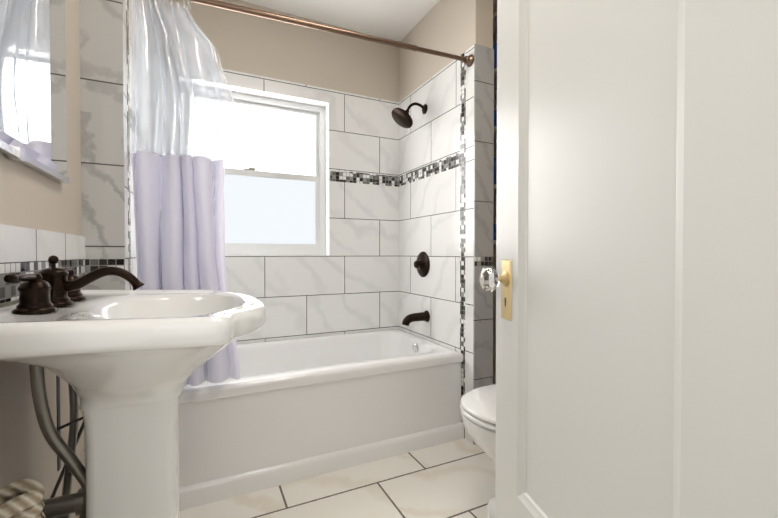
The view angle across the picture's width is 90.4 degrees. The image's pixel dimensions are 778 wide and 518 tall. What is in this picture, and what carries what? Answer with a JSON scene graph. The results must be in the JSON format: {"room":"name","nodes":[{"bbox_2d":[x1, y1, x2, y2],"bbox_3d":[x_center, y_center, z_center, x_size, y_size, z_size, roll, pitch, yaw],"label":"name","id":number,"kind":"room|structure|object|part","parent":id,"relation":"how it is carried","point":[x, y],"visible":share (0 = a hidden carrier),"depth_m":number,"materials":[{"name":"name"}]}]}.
{"room":"bathroom","nodes":[
{"label":"bathroom","id":0,"kind":"room"},
{"bbox_2d":[0,0,83,517],"bbox_3d":[-0.935,-0.260,0.973,0.135,2.425,2.520,0,1,-26],"label":"wall","id":1,"kind":"structure","parent":0,"point":[31,198],"depth_m":0.93,"materials":[{"name":"beige paint"}]},
{"bbox_2d":[0,0,68,183],"bbox_3d":[-0.748,-0.582,0.769,0.020,0.766,0.655,0,1,-26],"label":"mirror","id":2,"kind":"object","parent":1,"relation":"attached to","point":[33,134],"visible":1,"depth_m":0.85,"materials":[{"name":"clear glass"}]},
{"bbox_2d":[0,224,84,303],"bbox_3d":[-0.681,0.011,0.616,0.008,0.150,1.410,0,1,-26],"label":"tile backsplash","id":3,"kind":"structure","parent":1,"relation":"attached to","point":[21,245],"depth_m":0.88,"materials":[{"name":"white tile"}]},
{"bbox_2d":[138,0,148,44],"bbox_3d":[-1.129,-0.269,1.649,0.107,2.425,0.830,0,1,-26],"label":"wall","id":4,"kind":"structure","parent":0,"point":[144,18],"depth_m":1.89,"materials":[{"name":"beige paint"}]},
{"bbox_2d":[79,0,124,467],"bbox_3d":[-0.942,-0.057,1.277,0.115,2.012,0.008,0,1,-26],"label":"tile column","id":5,"kind":"structure","parent":4,"relation":"attached to","point":[102,127],"depth_m":1.27,"materials":[{"name":"white tile"}]},
{"bbox_2d":[123,0,151,289],"bbox_3d":[-1.075,-0.063,1.673,0.008,2.012,0.822,0,1,-26],"label":"wall tile","id":6,"kind":"structure","parent":4,"relation":"attached to","point":[132,139],"depth_m":1.44,"materials":[{"name":"white tile"}]},
{"bbox_2d":[155,0,473,66],"bbox_3d":[-0.265,-0.995,1.677,1.464,0.070,0.060,0,1,-22],"label":"curtain rod","id":7,"kind":"object","parent":6,"relation":"attached to","point":[468,60],"visible":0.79,"depth_m":1.66,"materials":[{"name":"brown metal"}]},
{"bbox_2d":[131,0,239,387],"bbox_3d":[-0.773,-0.238,1.487,0.360,1.427,0.146,0,1,-26],"label":"shower curtain","id":8,"kind":"object","parent":7,"relation":"hanging from","point":[179,212],"visible":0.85,"depth_m":1.45,"materials":[{"name":"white fabric"}]},
{"bbox_2d":[149,0,398,101],"bbox_3d":[-0.523,-0.281,2.489,2.700,2.425,0.152,0,1,-26],"label":"wall","id":9,"kind":"structure","parent":0,"point":[254,45],"depth_m":2.36,"materials":[{"name":"beige paint"}]},
{"bbox_2d":[181,83,324,255],"bbox_3d":[-0.806,-0.506,2.373,0.840,0.969,0.047,0,1,-26],"label":"window","id":10,"kind":"structure","parent":9,"relation":"in","point":[274,202],"depth_m":2.41,"materials":[{"name":"white glass"}]},
{"bbox_3d":[-0.812,-0.737,2.381,0.731,0.399,0.004,0,1,-26],"label":"glass","id":11,"kind":"part","parent":10,"relation":"part of","materials":[{"name":"glass"}]},
{"bbox_3d":[-0.803,-0.293,2.369,0.714,0.416,0.004,0,1,-26],"label":"glass","id":12,"kind":"part","parent":10,"relation":"part of","materials":[{"name":"glass"}]},
{"bbox_2d":[179,78,328,255],"bbox_3d":[-0.780,-0.505,2.319,0.856,0.985,0.077,0,1,-26],"label":"window frame","id":13,"kind":"structure","parent":9,"relation":"attached to","point":[275,96],"depth_m":2.47,"materials":[{"name":"white"}]},
{"bbox_2d":[151,55,398,343],"bbox_3d":[-0.594,-0.072,2.368,1.481,2.012,0.008,0,1,-26],"label":"wall tile","id":14,"kind":"structure","parent":9,"relation":"attached to","point":[349,283],"depth_m":2.50,"materials":[{"name":"white tile"}]},
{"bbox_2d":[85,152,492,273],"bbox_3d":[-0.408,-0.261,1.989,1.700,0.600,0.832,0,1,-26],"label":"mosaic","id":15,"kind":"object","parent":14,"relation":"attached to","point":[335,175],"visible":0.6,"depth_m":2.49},
{"bbox_2d":[181,438,494,517],"bbox_3d":[0.081,0.979,1.261,2.700,0.060,3.400,0,1,-26],"label":"floor","id":16,"kind":"structure","parent":0,"point":[454,479],"depth_m":1.56,"materials":[{"name":"tile"}]},
{"bbox_2d":[0,478,45,517],"bbox_3d":[-0.629,0.672,0.639,0.117,0.579,0.117,0,1,-26],"label":"rope basket","id":17,"kind":"object","parent":16,"relation":"on","point":[22,498],"visible":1,"depth_m":0.64,"materials":[{"name":"beige fabric"}]},
{"bbox_2d":[0,255,266,517],"bbox_3d":[-0.542,0.472,0.895,0.491,0.963,0.611,0,1,-26],"label":"sink","id":18,"kind":"object","parent":16,"relation":"on","point":[124,364],"visible":1,"depth_m":0.78,"materials":[{"name":"white ceramic"}]},
{"bbox_2d":[4,255,144,314],"bbox_3d":[-0.645,0.045,0.840,0.196,0.106,0.350,0,1,-26],"label":"faucet","id":19,"kind":"object","parent":18,"relation":"on","point":[51,291],"depth_m":0.80,"materials":[{"name":"brown metal"}]},
{"bbox_2d":[0,290,266,410],"bbox_3d":[-0.542,0.191,0.892,0.491,0.212,0.611,0,1,-26],"label":"basin","id":20,"kind":"object","parent":18,"relation":"in","point":[118,350],"depth_m":0.70,"materials":[{"name":"white ceramic"}]},
{"bbox_2d":[180,329,463,510],"bbox_3d":[-0.427,0.714,2.036,1.459,0.448,0.748,0,1,-26],"label":"bathtub","id":21,"kind":"object","parent":16,"relation":"on","point":[281,412],"visible":0.73,"depth_m":1.73,"materials":[{"name":"white ceramic"}]},
{"bbox_2d":[460,384,495,517],"bbox_3d":[0.601,0.548,1.473,0.710,0.795,0.470,0,1,-26],"label":"toilet","id":22,"kind":"object","parent":16,"relation":"on","point":[478,410],"visible":0.15,"depth_m":1.34,"materials":[{"name":"white ceramic"}]},
{"bbox_3d":[0.497,0.534,1.423,0.480,0.042,0.380,0,1,-26],"label":"seat","id":23,"kind":"part","parent":22,"relation":"part of","materials":[{"name":"white ceramic"}]},
{"bbox_2d":[241,0,496,41],"bbox_3d":[0.081,-1.506,1.226,2.700,0.060,3.400,0,1,-26],"label":"ceiling","id":24,"kind":"structure","parent":0,"point":[396,20],"depth_m":2.34,"materials":[{"name":"white paint"}]},
{"bbox_2d":[399,0,492,101],"bbox_3d":[0.302,-0.279,2.343,0.112,2.425,0.830,0,1,-26],"label":"wall","id":25,"kind":"structure","parent":0,"point":[457,27],"depth_m":2.20,"materials":[{"name":"beige paint"}]},
{"bbox_2d":[399,45,473,443],"bbox_3d":[0.250,-0.072,2.316,0.008,2.012,0.822,0,1,-26],"label":"shower wall tile","id":26,"kind":"structure","parent":25,"relation":"attached to","point":[429,216],"depth_m":2.23,"materials":[{"name":"white tile"}]},
{"bbox_2d":[392,102,429,325],"bbox_3d":[0.120,-0.274,2.330,0.224,1.341,0.159,0,1,-30],"label":"shower fixtures","id":27,"kind":"object","parent":26,"relation":"attached to","point":[402,118],"visible":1,"depth_m":2.32,"materials":[{"name":"brown metal"}]},
{"bbox_3d":[0.155,0.355,2.316,0.169,0.084,0.072,0,1,-26],"label":"spout mount","id":28,"kind":"part","parent":27,"relation":"part of","materials":[{"name":"brown metal"}]},
{"bbox_2d":[473,44,493,444],"bbox_3d":[0.482,-0.067,1.967,0.120,2.012,0.008,0,1,-26],"label":"wall tile","id":29,"kind":"structure","parent":25,"relation":"attached to","point":[483,203],"depth_m":1.96,"materials":[{"name":"white tile"}]},
{"bbox_2d":[493,8,496,383],"bbox_3d":[0.921,-0.272,1.873,0.120,2.425,2.520,0,1,-26],"label":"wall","id":30,"kind":"structure","parent":0,"point":[494,316],"depth_m":2.33,"materials":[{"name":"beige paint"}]},
{"bbox_2d":[493,11,496,244],"bbox_3d":[0.589,-0.715,2.250,0.138,1.260,0.380,0,1,-26],"label":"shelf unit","id":31,"kind":"object","parent":30,"relation":"attached to","point":[495,117],"visible":0.06,"depth_m":2.16,"materials":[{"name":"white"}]},
{"bbox_3d":[0.520,-0.251,0.345,1.935,2.425,0.120,0,1,-26],"label":"wall","id":32,"kind":"structure","parent":0,"visible":0},
{"bbox_2d":[0,260,85,303],"bbox_3d":[-0.676,0.048,0.619,0.002,0.074,1.410,0,1,-26],"label":"tile trim","id":33,"kind":"structure","parent":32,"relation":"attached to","point":[9,292],"depth_m":0.80,"materials":[{"name":"multicoloured tile"}]},
{"bbox_2d":[126,0,150,289],"bbox_3d":[-1.086,-0.063,1.707,0.002,2.012,0.753,0,1,-26],"label":"tile trim","id":34,"kind":"structure","parent":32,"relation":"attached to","point":[129,117],"depth_m":1.38,"materials":[{"name":"tile"}]},
{"bbox_2d":[399,51,465,437],"bbox_3d":[0.231,-0.072,2.345,0.002,2.012,0.754,0,1,-26],"label":"tile trim","id":35,"kind":"structure","parent":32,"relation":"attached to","point":[456,160],"depth_m":2.03,"materials":[{"name":"multicoloured tile"}]},
{"bbox_3d":[0.134,-0.051,0.161,0.688,2.030,0.140,0,1,-26],"label":"door frame","id":36,"kind":"structure","parent":0,"visible":0},
{"bbox_2d":[495,0,777,517],"bbox_3d":[0.341,-0.059,0.670,0.035,2.008,0.610,0,1,-10],"label":"door leaf","id":37,"kind":"structure","parent":36,"relation":"attached to","point":[637,245],"depth_m":0.55,"materials":[{"name":"white paint"}]},
{"bbox_2d":[479,260,511,320],"bbox_3d":[0.248,0.073,0.909,0.072,0.142,0.064,0,1,-26],"label":"door knob","id":38,"kind":"object","parent":37,"relation":"attached to","point":[505,279],"depth_m":0.90,"materials":[{"name":"gold metal"}]},
{"bbox_3d":[0.234,0.048,0.905,0.044,0.058,0.058,0,1,-26],"label":"crystal door knob","id":39,"kind":"part","parent":38,"relation":"part of","materials":[{"name":"clear glass"}]}
]}

